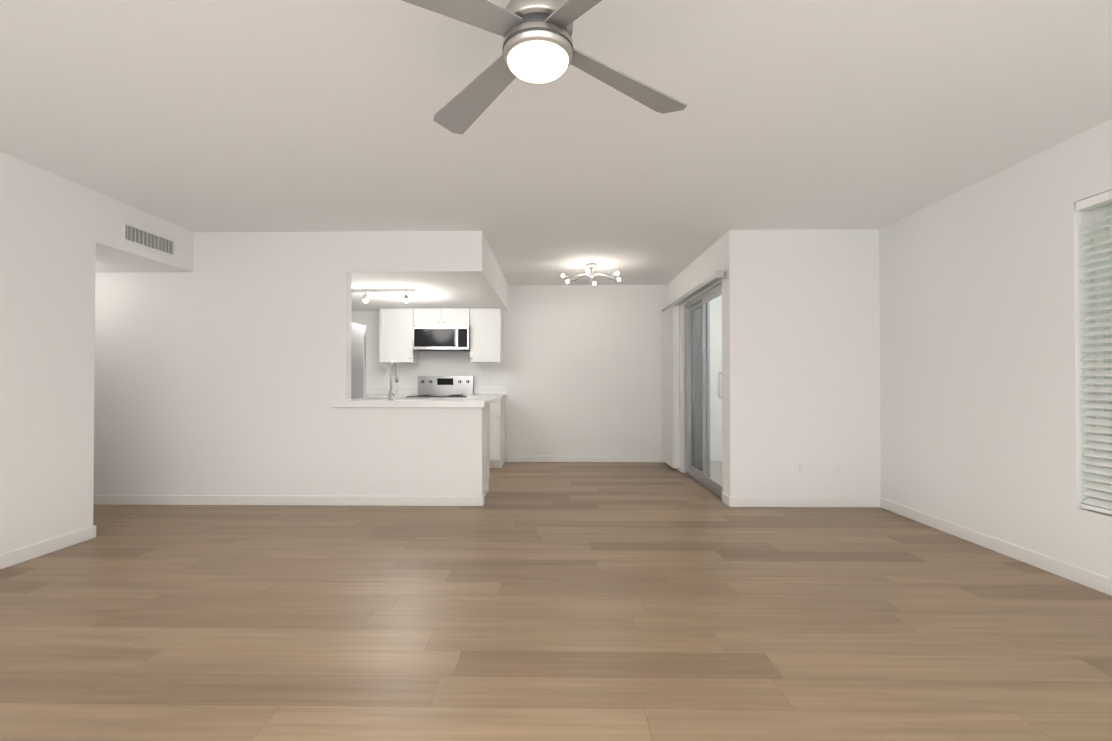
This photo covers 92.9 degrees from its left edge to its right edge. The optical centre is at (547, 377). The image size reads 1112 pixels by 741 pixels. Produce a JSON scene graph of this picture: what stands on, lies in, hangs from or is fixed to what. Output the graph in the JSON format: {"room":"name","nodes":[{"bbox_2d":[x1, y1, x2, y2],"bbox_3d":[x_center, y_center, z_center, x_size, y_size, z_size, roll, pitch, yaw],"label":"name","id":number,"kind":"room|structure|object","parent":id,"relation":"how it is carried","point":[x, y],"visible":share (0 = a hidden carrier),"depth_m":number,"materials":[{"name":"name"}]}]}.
{"room":"empty living room","nodes":[
{"label":"empty living room","id":0,"kind":"room"},
{"bbox_2d":[0,151,193,553],"bbox_3d":[-3.278,-0.115,1.705,0.120,2.440,6.051,0,-1,1],"label":"wall","id":1,"kind":"structure","parent":0,"point":[56,230],"depth_m":3.40,"materials":[{"name":"white paint"}]},
{"bbox_2d":[0,525,95,568],"bbox_3d":[-3.218,1.057,1.209,0.016,0.085,5.025,0,-1,1],"label":"baseboard","id":2,"kind":"structure","parent":1,"relation":"attached to","point":[26,553],"depth_m":3.35,"materials":[{"name":"white wood"}]},
{"bbox_2d":[122,222,174,256],"bbox_3d":[-3.171,-1.093,4.224,0.022,0.140,0.530,0,-1,1],"label":"air vent","id":3,"kind":"object","parent":1,"relation":"in","point":[138,236],"visible":0.98,"depth_m":4.20,"materials":[{"name":"grey metal"}]},
{"bbox_2d":[96,247,177,272],"bbox_3d":[-4.249,-1.127,4.253,1.900,0.359,1.009,0,-1,1],"label":"ceiling soffit","id":4,"kind":"structure","parent":0,"point":[107,261],"depth_m":4.43,"materials":[{"name":"white paint"}]},
{"bbox_2d":[93,231,483,495],"bbox_3d":[-2.884,-0.081,4.785,4.613,2.440,0.120,0,-1,1],"label":"wall","id":5,"kind":"structure","parent":0,"point":[224,368],"depth_m":4.72,"materials":[{"name":"white paint"}]},
{"bbox_2d":[93,494,483,505],"bbox_3d":[-2.879,1.095,4.705,4.626,0.085,0.013,0,-1,1],"label":"baseboard","id":6,"kind":"structure","parent":5,"relation":"attached to","point":[97,499],"depth_m":4.69,"materials":[{"name":"white wood"}]},
{"bbox_2d":[352,236,507,310],"bbox_3d":[-1.854,-1.107,6.085,2.593,0.359,2.489,0,-1,1],"label":"ceiling soffit","id":7,"kind":"structure","parent":0,"point":[488,288],"depth_m":5.80,"materials":[{"name":"white paint"}]},
{"bbox_2d":[352,289,415,302],"bbox_3d":[-1.975,-0.859,5.606,1.150,0.143,0.084,0,-1,1],"label":"track light","id":8,"kind":"object","parent":7,"relation":"attached to","point":[365,299],"visible":0.65,"depth_m":5.60,"materials":[{"name":"silver metal"}]},
{"bbox_2d":[351,285,721,461],"bbox_3d":[-0.086,-0.054,7.351,6.328,2.440,0.120,0,-1,1],"label":"wall","id":9,"kind":"structure","parent":0,"point":[579,361],"depth_m":7.28,"materials":[{"name":"white paint"}]},
{"bbox_2d":[379,308,418,362],"bbox_3d":[-1.999,-0.555,7.159,0.452,0.716,0.327,0,-1,1],"label":"upper cabinet","id":10,"kind":"object","parent":9,"relation":"attached to","point":[395,324],"depth_m":7.00,"materials":[{"name":"white wood"}]},
{"bbox_2d":[415,308,446,325],"bbox_3d":[-1.557,-0.792,7.155,0.425,0.241,0.327,0,-1,1],"label":"upper cabinet","id":11,"kind":"object","parent":9,"relation":"attached to","point":[423,316],"depth_m":6.99,"materials":[{"name":"white wood"}]},
{"bbox_2d":[412,326,469,350],"bbox_3d":[-1.397,-0.511,7.096,0.744,0.306,0.434,0,-1,1],"label":"microwave","id":12,"kind":"object","parent":11,"relation":"attached to","point":[440,338],"visible":1,"depth_m":6.91,"materials":[{"name":"silver metal"}]},
{"bbox_2d":[447,308,470,327],"bbox_3d":[-1.236,-0.792,7.150,0.425,0.241,0.327,0,-1,1],"label":"upper cabinet","id":13,"kind":"object","parent":9,"relation":"attached to","point":[455,316],"depth_m":6.99,"materials":[{"name":"white wood"}]},
{"bbox_2d":[470,308,502,362],"bbox_3d":[-0.818,-0.555,7.141,0.406,0.716,0.327,0,-1,1],"label":"upper cabinet","id":14,"kind":"object","parent":9,"relation":"attached to","point":[485,325],"depth_m":6.98,"materials":[{"name":"white wood"}]},
{"bbox_2d":[508,456,663,461],"bbox_3d":[0.556,1.123,7.260,2.189,0.085,0.016,0,-1,1],"label":"baseboard","id":15,"kind":"structure","parent":9,"relation":"attached to","point":[510,458],"depth_m":7.26,"materials":[{"name":"white wood"}]},
{"bbox_2d":[0,462,1111,740],"bbox_3d":[-0.904,1.149,2.960,8.628,0.060,8.900,0,-1,1],"label":"floor","id":16,"kind":"structure","parent":0,"point":[594,602],"depth_m":2.36,"materials":[{"name":"brown wood"}]},
{"bbox_2d":[351,322,365,398],"bbox_3d":[-2.304,0.297,5.249,0.763,1.693,0.794,0,-1,1],"label":"fridge","id":17,"kind":"object","parent":16,"relation":"on","point":[358,360],"visible":0.19,"depth_m":5.38,"materials":[{"name":"grey metal"}]},
{"bbox_2d":[406,376,473,397],"bbox_3d":[-1.399,0.570,6.965,0.760,1.184,0.673,0,-1,1],"label":"stove","id":18,"kind":"object","parent":16,"relation":"on","point":[445,386],"visible":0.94,"depth_m":7.23,"materials":[{"name":"silver metal"}]},
{"bbox_2d":[484,403,489,495],"bbox_3d":[-0.838,0.698,5.107,0.492,0.888,0.598,0,-1,1],"label":"wall","id":19,"kind":"structure","parent":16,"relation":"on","point":[486,445],"depth_m":4.99,"materials":[{"name":"white paint"}]},
{"bbox_2d":[332,398,494,406],"bbox_3d":[-1.230,0.239,5.040,1.374,0.060,0.811,0,-1,1],"label":"countertop","id":20,"kind":"structure","parent":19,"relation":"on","point":[455,402],"depth_m":4.64,"materials":[{"name":"white stone"}]},
{"bbox_2d":[388,362,398,399],"bbox_3d":[-1.424,0.030,4.997,0.107,0.356,0.224,0,-1,1],"label":"faucet","id":21,"kind":"object","parent":20,"relation":"on","point":[391,394],"visible":1,"depth_m":4.91,"materials":[{"name":"silver metal"}]},
{"bbox_2d":[358,398,435,398],"bbox_3d":[-1.456,0.207,5.180,0.700,0.005,0.400,0,-1,1],"label":"sink","id":22,"kind":"object","parent":20,"relation":"in","point":[397,398],"visible":1,"depth_m":5.18,"materials":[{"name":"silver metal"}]},
{"bbox_2d":[490,398,504,467],"bbox_3d":[-0.799,0.719,6.992,0.429,0.888,0.597,0,-1,1],"label":"base cabinet","id":23,"kind":"object","parent":16,"relation":"on","point":[497,433],"visible":0.15,"depth_m":6.68,"materials":[{"name":"white wood"}]},
{"bbox_2d":[366,387,505,398],"bbox_3d":[-1.851,0.202,7.001,2.565,0.142,0.622,0,-1,1],"label":"countertop","id":24,"kind":"structure","parent":23,"relation":"on","point":[479,392],"depth_m":7.28,"materials":[{"name":"white stone"}]},
{"bbox_2d":[0,0,1111,284],"bbox_3d":[-0.904,-1.361,2.987,8.628,0.080,8.900,0,-1,1],"label":"ceiling","id":25,"kind":"structure","parent":0,"point":[320,114],"depth_m":2.67,"materials":[{"name":"white paint"}]},
{"bbox_2d":[402,0,686,134],"bbox_3d":[-0.029,-1.146,1.673,1.009,0.373,1.009,0,-1,8],"label":"ceiling fan","id":26,"kind":"object","parent":25,"relation":"hanging from","point":[537,43],"visible":1,"depth_m":1.63,"materials":[{"name":"silver metal"}]},
{"bbox_2d":[561,263,620,284],"bbox_3d":[0.504,-1.199,6.019,0.698,0.173,0.729,0,-1,1],"label":"chandelier","id":27,"kind":"object","parent":25,"relation":"hanging from","point":[590,272],"visible":1,"depth_m":5.99,"materials":[{"name":"silver metal"}]},
{"bbox_2d":[667,234,725,493],"bbox_3d":[1.691,-0.068,6.019,0.120,2.440,2.489,0,-1,1],"label":"wall","id":28,"kind":"structure","parent":0,"point":[707,263],"depth_m":5.72,"materials":[{"name":"white paint"}]},
{"bbox_2d":[662,271,724,467],"bbox_3d":[1.578,0.082,5.993,0.084,2.060,2.482,0,-1,1],"label":"vertical blinds","id":29,"kind":"object","parent":28,"relation":"attached to","point":[670,397],"visible":1,"depth_m":6.53,"materials":[{"name":"white plastic"}]},
{"bbox_2d":[685,283,721,497],"bbox_3d":[1.671,0.133,5.637,0.129,2.026,1.520,0,-1,1],"label":"sliding door","id":30,"kind":"structure","parent":28,"relation":"in","point":[697,389],"depth_m":5.95,"materials":[{"name":"silver metal"}]},
{"bbox_2d":[710,461,721,484],"bbox_3d":[2.344,1.146,5.996,1.186,0.012,2.489,0,-1,1],"label":"floor","id":31,"kind":"structure","parent":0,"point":[715,474],"depth_m":6.41,"materials":[{"name":"grey concrete"}]},
{"bbox_2d":[725,229,880,497],"bbox_3d":[2.266,-0.082,4.706,1.309,2.440,0.120,0,-1,1],"label":"wall","id":32,"kind":"structure","parent":0,"point":[802,323],"depth_m":4.65,"materials":[{"name":"white paint"}]},
{"bbox_2d":[796,462,803,474],"bbox_3d":[2.216,0.802,4.632,0.070,0.115,0.008,0,-1,1],"label":"outlet","id":33,"kind":"object","parent":32,"relation":"attached to","point":[799,468],"visible":1,"depth_m":4.63,"materials":[{"name":"white plastic"}]},
{"bbox_2d":[724,496,879,506],"bbox_3d":[2.238,1.094,4.626,1.281,0.085,0.013,0,-1,1],"label":"baseboard","id":34,"kind":"structure","parent":32,"relation":"attached to","point":[732,501],"depth_m":4.62,"materials":[{"name":"white wood"}]},
{"bbox_2d":[833,462,841,474],"bbox_3d":[2.543,0.802,4.627,0.070,0.115,0.008,0,-1,1],"label":"outlet","id":35,"kind":"object","parent":32,"relation":"attached to","point":[837,468],"visible":1,"depth_m":4.63,"materials":[{"name":"white plastic"}]},
{"bbox_2d":[879,119,1111,578],"bbox_3d":[2.963,-0.115,1.669,0.180,2.440,6.171,0,-1,1],"label":"wall","id":36,"kind":"structure","parent":0,"point":[981,292],"depth_m":3.38,"materials":[{"name":"white paint"}]},
{"bbox_2d":[880,498,1111,595],"bbox_3d":[2.865,1.062,1.612,0.016,0.085,6.021,0,-1,1],"label":"baseboard","id":37,"kind":"structure","parent":36,"relation":"attached to","point":[1093,580],"depth_m":3.28,"materials":[{"name":"white wood"}]},
{"bbox_2d":[1093,203,1111,501],"bbox_3d":[3.013,-0.132,1.993,0.060,1.676,1.796,0,-1,1],"label":"window","id":38,"kind":"structure","parent":36,"relation":"in","point":[1102,211],"depth_m":2.85,"materials":[{"name":"white"}]},
{"bbox_2d":[1076,190,1111,514],"bbox_3d":[2.911,-0.135,1.995,0.062,1.666,1.776,0,-1,1],"label":"window blinds","id":39,"kind":"object","parent":38,"relation":"attached to","point":[1090,203],"visible":1,"depth_m":2.80,"materials":[{"name":"white plastic"}]}
]}

